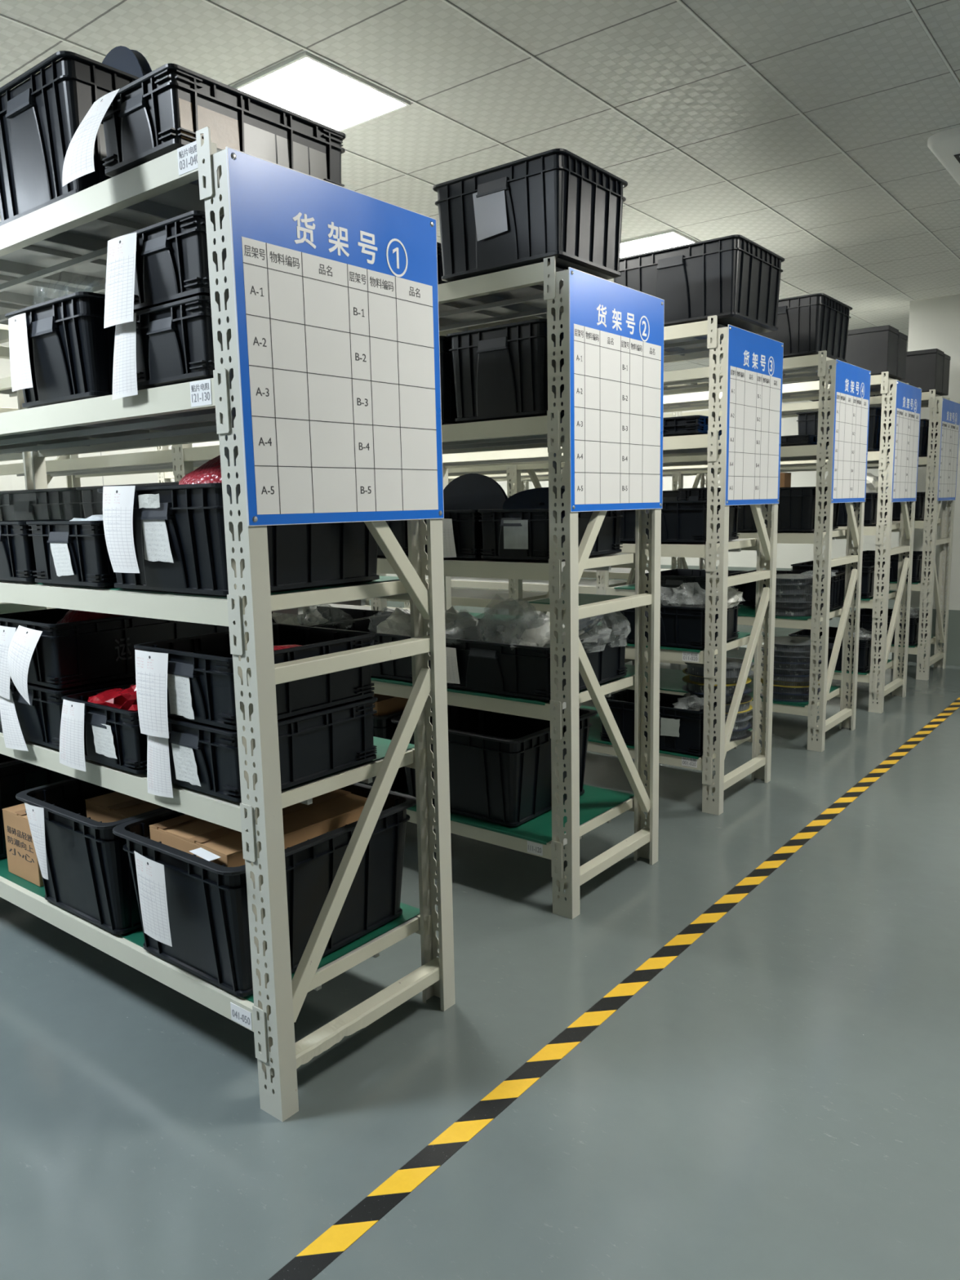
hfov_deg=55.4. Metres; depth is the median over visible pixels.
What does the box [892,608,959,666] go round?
trim
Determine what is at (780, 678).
reel
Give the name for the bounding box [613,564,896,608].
trim
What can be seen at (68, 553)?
plastic crate
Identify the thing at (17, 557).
plastic crate
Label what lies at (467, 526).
plastic crate
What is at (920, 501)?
plastic crate
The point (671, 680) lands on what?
mat
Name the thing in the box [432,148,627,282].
plastic crate
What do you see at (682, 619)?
plastic crate
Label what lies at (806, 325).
plastic crate
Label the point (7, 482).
wall
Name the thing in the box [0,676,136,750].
plastic crate
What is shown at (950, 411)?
sign board
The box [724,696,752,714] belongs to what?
reel
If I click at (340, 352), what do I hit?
print
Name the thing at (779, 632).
mat
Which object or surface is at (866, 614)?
plastic crate
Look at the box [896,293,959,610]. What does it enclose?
wall
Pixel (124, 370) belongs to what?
card
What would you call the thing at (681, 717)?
plastic crate
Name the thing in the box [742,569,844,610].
plastic crate
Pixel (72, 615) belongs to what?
bubble wrap
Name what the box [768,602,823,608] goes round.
reel
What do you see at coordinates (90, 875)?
tote
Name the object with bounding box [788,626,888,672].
plastic crate
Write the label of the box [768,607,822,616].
reel
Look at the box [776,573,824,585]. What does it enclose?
reel
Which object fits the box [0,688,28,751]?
card
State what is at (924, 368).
case
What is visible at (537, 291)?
storage rack
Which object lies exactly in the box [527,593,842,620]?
mat
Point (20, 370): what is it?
card
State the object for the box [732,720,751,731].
reel
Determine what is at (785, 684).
reel
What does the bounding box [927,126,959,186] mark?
air conditioner
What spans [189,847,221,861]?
paper slip
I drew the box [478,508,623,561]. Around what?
plastic crate
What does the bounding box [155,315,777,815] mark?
storage rack
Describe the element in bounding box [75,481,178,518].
plastic crate
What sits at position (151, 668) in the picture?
card
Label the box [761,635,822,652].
reel
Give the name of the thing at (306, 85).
recessed light
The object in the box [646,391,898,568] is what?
wall
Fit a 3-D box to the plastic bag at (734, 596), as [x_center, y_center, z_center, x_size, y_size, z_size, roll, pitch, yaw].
[1.104,-0.196,4.091,0.123,0.096,0.226,5,11,38]
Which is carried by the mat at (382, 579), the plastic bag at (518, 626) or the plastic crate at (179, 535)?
the plastic crate at (179, 535)
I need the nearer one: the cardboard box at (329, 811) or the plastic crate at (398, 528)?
the cardboard box at (329, 811)
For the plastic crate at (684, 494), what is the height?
0.235 m
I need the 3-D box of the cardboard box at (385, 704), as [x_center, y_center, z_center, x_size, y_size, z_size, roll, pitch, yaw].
[-0.418,0.256,3.714,0.300,0.108,0.300,5,11,38]
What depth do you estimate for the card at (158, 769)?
2.12 m
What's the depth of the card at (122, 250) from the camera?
1.95 m
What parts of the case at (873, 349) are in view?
lid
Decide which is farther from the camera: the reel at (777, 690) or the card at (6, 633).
the reel at (777, 690)
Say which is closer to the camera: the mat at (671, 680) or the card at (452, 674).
the card at (452, 674)
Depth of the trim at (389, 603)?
10.73 m
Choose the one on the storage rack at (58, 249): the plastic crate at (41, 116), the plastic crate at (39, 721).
the plastic crate at (41, 116)
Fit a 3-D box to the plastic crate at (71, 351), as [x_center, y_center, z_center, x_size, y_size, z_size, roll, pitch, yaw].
[-0.910,-0.729,2.419,0.397,0.236,0.503,5,11,38]
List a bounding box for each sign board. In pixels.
[225,146,444,526]
[568,266,664,511]
[724,324,783,505]
[830,359,871,502]
[890,380,921,502]
[937,398,959,501]
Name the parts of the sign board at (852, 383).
table panel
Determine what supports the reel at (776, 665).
on the reel at (776, 672)
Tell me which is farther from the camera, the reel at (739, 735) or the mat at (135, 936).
the reel at (739, 735)
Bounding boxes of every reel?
[102,45,151,77]
[443,473,507,510]
[502,487,580,523]
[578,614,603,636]
[682,667,751,685]
[682,680,751,695]
[683,688,751,704]
[684,657,754,678]
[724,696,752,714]
[724,709,751,723]
[729,724,751,740]
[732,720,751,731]
[760,662,819,670]
[760,678,819,687]
[760,689,819,702]
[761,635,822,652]
[761,648,820,657]
[761,653,821,664]
[761,673,821,682]
[761,683,820,695]
[762,667,820,676]
[768,584,823,594]
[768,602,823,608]
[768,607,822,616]
[775,592,822,602]
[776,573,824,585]
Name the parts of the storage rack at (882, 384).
post, post, post, post, post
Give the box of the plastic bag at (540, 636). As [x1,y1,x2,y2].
[516,621,565,647]
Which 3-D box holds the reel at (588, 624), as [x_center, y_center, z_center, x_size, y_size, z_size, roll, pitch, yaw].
[0.333,-0.058,3.305,0.220,0.133,0.240,-4,9,-19]
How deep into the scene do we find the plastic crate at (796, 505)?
4.82 m
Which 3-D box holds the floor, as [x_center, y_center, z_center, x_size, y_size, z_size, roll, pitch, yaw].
[0.253,0.882,3.380,9.800,0.060,18.000,5,11,38]
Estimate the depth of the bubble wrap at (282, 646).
2.10 m
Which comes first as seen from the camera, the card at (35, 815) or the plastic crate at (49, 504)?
the card at (35, 815)
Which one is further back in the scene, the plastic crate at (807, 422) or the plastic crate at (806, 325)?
the plastic crate at (807, 422)
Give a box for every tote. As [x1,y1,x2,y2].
[0,753,73,857]
[15,777,168,934]
[112,782,416,996]
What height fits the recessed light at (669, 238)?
0.012 m
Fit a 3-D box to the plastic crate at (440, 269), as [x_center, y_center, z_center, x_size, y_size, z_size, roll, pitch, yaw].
[-0.188,-1.305,3.386,0.440,0.160,0.503,5,11,38]
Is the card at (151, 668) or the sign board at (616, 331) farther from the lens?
the sign board at (616, 331)
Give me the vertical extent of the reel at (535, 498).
0.126 m
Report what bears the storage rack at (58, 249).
on the floor
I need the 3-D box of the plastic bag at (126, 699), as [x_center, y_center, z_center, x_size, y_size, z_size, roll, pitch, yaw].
[-0.873,0.149,2.344,0.135,0.079,0.157,5,11,38]
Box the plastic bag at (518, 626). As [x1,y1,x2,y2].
[497,616,590,642]
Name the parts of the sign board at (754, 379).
table panel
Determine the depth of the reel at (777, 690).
5.00 m
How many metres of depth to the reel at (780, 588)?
4.92 m
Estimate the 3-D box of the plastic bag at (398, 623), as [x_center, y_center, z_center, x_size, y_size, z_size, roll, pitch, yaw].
[-0.270,-0.051,3.442,0.232,0.148,0.219,-3,9,-13]
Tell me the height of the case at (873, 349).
0.275 m
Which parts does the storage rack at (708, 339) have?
post, post, post, post, post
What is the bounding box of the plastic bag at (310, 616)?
[271,605,328,626]
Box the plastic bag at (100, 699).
[87,688,124,706]
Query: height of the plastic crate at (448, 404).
0.285 m
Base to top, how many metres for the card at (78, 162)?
0.177 m
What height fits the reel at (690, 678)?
0.039 m
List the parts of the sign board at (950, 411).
table panel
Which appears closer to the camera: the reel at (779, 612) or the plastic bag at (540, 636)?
the plastic bag at (540, 636)
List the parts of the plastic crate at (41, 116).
taped panel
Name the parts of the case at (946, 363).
lid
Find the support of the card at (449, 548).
attached to the plastic crate at (467, 526)
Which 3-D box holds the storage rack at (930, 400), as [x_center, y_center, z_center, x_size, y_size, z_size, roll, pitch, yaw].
[1.846,-0.918,7.990,4.027,2.070,0.604,5,11,38]
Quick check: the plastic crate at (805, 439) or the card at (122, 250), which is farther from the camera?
the plastic crate at (805, 439)
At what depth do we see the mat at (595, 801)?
3.24 m
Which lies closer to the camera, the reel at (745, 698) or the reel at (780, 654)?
the reel at (745, 698)
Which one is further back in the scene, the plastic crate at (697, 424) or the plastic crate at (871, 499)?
the plastic crate at (871, 499)
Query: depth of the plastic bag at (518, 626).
3.29 m
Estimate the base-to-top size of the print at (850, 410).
0.532 m
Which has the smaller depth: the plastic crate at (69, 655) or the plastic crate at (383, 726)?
the plastic crate at (69, 655)
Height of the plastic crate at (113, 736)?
0.160 m
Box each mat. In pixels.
[0,576,399,599]
[0,856,419,1003]
[143,736,414,791]
[371,671,635,705]
[394,784,634,844]
[460,611,751,652]
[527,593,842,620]
[579,705,752,759]
[613,584,894,600]
[624,664,839,706]
[714,647,892,675]
[737,624,933,648]
[888,578,928,583]
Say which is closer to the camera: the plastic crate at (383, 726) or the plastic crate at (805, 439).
the plastic crate at (383, 726)
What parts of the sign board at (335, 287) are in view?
table panel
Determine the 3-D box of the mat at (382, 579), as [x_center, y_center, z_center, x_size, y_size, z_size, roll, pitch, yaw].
[-1.056,-0.190,2.711,1.800,0.008,0.572,5,11,38]
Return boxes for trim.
[368,577,613,613]
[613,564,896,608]
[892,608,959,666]
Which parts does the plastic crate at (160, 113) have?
taped panel, taped panel, taped panel, taped panel, taped panel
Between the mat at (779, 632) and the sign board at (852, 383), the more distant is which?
the mat at (779, 632)
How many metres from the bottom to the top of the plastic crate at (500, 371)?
0.285 m
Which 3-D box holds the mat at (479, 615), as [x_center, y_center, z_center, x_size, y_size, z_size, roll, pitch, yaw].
[0.410,-0.058,4.666,1.805,0.008,0.604,5,11,38]
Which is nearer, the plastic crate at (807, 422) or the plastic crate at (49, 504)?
the plastic crate at (49, 504)
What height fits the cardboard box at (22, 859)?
0.208 m
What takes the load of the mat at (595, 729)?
on the storage rack at (708, 339)
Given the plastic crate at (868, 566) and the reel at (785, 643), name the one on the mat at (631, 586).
the plastic crate at (868, 566)
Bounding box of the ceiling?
[0,0,959,372]
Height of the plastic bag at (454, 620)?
0.136 m
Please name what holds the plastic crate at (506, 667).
on the mat at (373, 678)
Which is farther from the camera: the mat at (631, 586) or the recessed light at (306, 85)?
the mat at (631, 586)
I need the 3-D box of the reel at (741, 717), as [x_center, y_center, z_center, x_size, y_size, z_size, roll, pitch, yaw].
[1.126,0.337,4.335,0.316,0.039,0.316,-9,11,-41]
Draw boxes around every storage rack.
[0,126,455,1121]
[0,256,661,919]
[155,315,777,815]
[365,350,864,751]
[404,371,920,713]
[488,389,959,680]
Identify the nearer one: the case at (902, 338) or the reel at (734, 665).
the reel at (734, 665)
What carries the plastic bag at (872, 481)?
in the plastic crate at (871, 499)
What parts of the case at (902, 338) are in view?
lid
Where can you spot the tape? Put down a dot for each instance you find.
(308, 1264)
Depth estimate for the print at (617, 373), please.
2.95 m
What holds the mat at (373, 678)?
on the storage rack at (537, 291)
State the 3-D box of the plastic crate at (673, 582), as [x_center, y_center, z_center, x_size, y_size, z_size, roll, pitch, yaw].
[1.275,-0.303,5.471,0.470,0.200,0.503,5,11,38]
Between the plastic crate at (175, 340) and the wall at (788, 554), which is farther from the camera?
the wall at (788, 554)
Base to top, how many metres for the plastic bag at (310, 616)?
0.124 m
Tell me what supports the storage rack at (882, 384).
on the floor
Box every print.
[243,243,437,514]
[573,328,661,503]
[728,369,780,499]
[833,392,866,498]
[893,410,917,494]
[938,423,957,496]
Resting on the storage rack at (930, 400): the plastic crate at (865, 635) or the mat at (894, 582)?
the mat at (894, 582)
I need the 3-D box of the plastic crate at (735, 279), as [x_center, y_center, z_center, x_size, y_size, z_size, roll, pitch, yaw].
[0.938,-1.485,3.952,0.585,0.300,0.523,5,11,38]
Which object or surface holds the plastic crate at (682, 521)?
on the storage rack at (708, 339)
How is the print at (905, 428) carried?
attached to the sign board at (908, 397)
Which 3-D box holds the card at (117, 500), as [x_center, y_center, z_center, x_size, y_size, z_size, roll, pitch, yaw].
[-0.820,-0.252,2.083,0.144,0.197,0.016,5,11,38]
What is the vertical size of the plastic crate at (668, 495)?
0.235 m
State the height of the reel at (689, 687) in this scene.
0.044 m
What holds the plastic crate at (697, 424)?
on the storage rack at (708, 339)
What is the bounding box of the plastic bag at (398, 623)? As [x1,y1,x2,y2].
[377,607,429,635]
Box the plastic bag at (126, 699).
[104,684,137,711]
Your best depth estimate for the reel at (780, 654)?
4.96 m
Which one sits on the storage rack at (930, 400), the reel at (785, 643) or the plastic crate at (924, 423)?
the plastic crate at (924, 423)
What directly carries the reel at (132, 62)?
in the plastic crate at (41, 116)
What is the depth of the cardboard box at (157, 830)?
2.29 m
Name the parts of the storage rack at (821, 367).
post, post, post, post, post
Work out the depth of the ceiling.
3.38 m
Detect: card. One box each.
[0,626,16,699]
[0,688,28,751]
[7,625,42,704]
[8,313,32,391]
[24,802,48,879]
[59,699,85,771]
[62,88,119,186]
[102,485,139,573]
[103,232,136,328]
[112,312,137,399]
[133,850,172,946]
[134,649,168,738]
[146,734,173,798]
[442,518,456,557]
[445,647,459,684]
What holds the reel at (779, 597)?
on the reel at (778, 605)
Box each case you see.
[845,324,898,377]
[879,348,944,395]
[889,331,907,380]
[935,353,951,395]
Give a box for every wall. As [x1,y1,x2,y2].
[0,342,548,611]
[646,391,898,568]
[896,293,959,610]
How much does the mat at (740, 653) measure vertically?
0.008 m
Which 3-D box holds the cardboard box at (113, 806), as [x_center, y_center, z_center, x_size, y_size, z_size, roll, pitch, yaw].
[-0.864,0.476,2.693,0.300,0.083,0.460,6,11,41]
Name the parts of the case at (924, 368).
lid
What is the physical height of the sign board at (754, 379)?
0.711 m
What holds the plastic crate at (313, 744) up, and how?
on the mat at (382, 744)
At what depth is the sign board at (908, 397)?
5.66 m
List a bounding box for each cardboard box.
[2,802,44,886]
[84,791,163,822]
[149,813,201,844]
[165,789,367,866]
[373,693,408,715]
[779,471,791,487]
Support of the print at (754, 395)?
attached to the sign board at (754, 379)
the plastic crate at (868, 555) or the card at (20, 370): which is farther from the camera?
the plastic crate at (868, 555)
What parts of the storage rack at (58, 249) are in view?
post, post, post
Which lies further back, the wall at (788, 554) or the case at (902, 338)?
the wall at (788, 554)
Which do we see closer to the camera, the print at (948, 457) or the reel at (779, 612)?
the reel at (779, 612)
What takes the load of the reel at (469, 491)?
in the plastic crate at (467, 526)
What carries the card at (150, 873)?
hanging from the tote at (207, 906)
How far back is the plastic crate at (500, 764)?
3.21 m
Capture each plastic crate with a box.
[0,50,140,226]
[0,487,84,520]
[0,519,71,582]
[0,608,229,688]
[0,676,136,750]
[4,291,138,408]
[26,520,116,588]
[61,682,147,773]
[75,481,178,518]
[97,482,379,596]
[100,63,345,186]
[127,210,210,311]
[133,295,214,390]
[133,623,375,729]
[145,696,377,802]
[271,605,393,626]
[314,613,502,681]
[357,710,407,791]
[377,520,408,557]
[391,704,597,826]
[423,508,502,559]
[428,619,628,700]
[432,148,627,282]
[436,242,447,284]
[439,335,461,425]
[446,318,564,423]
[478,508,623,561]
[600,688,727,755]
[601,595,740,648]
[613,234,784,333]
[619,500,740,543]
[644,568,746,604]
[662,414,721,436]
[662,490,678,501]
[677,487,720,500]
[737,486,839,532]
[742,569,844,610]
[757,293,852,362]
[780,434,829,446]
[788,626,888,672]
[791,560,891,598]
[795,406,891,452]
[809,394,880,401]
[837,492,893,525]
[848,608,928,645]
[851,550,931,582]
[892,492,933,519]
[918,418,937,457]
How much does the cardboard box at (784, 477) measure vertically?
0.083 m
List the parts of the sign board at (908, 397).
table panel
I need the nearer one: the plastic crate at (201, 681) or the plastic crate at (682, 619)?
the plastic crate at (201, 681)
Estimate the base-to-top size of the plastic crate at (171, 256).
0.160 m
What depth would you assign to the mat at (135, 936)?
2.42 m
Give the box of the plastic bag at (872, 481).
[866,472,888,493]
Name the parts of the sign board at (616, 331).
table panel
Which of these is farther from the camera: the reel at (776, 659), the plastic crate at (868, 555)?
the plastic crate at (868, 555)
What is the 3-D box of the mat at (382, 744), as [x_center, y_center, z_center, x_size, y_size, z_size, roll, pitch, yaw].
[-1.046,0.255,2.778,1.800,0.008,0.572,5,11,38]
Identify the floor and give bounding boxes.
[0,595,959,1279]
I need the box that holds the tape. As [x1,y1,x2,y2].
[267,697,959,1279]
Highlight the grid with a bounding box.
[0,0,959,366]
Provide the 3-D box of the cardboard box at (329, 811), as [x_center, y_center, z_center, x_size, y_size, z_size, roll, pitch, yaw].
[-0.518,0.496,2.337,0.255,0.108,0.470,6,11,40]
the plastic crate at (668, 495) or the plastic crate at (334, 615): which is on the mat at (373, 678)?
the plastic crate at (334, 615)
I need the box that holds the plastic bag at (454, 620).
[444,605,479,631]
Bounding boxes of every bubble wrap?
[56,609,124,623]
[70,515,102,520]
[178,454,222,484]
[273,644,300,650]
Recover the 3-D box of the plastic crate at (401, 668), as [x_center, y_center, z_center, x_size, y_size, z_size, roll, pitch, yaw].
[-0.272,0.020,3.628,0.570,0.170,0.533,5,11,38]
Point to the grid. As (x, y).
(909, 3)
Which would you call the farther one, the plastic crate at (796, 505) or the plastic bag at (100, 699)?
the plastic crate at (796, 505)
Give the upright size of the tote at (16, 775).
0.320 m
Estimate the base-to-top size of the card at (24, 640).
0.206 m
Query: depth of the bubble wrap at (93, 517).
2.34 m
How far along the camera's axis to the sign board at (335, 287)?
1.97 m
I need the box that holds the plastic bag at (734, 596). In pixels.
[715,586,742,608]
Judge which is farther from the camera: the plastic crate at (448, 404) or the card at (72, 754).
the plastic crate at (448, 404)
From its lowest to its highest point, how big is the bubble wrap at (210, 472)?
0.223 m
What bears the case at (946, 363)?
on the storage rack at (930, 400)
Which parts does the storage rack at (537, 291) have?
post, post, post, post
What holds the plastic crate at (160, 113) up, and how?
on the storage rack at (58, 249)
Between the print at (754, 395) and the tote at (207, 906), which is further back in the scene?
the print at (754, 395)
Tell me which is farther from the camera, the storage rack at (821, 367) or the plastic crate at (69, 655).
the storage rack at (821, 367)
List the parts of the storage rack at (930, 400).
post, post, post, post, post, post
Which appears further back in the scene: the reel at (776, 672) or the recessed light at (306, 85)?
the reel at (776, 672)
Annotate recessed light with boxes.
[231,51,410,131]
[619,229,698,257]

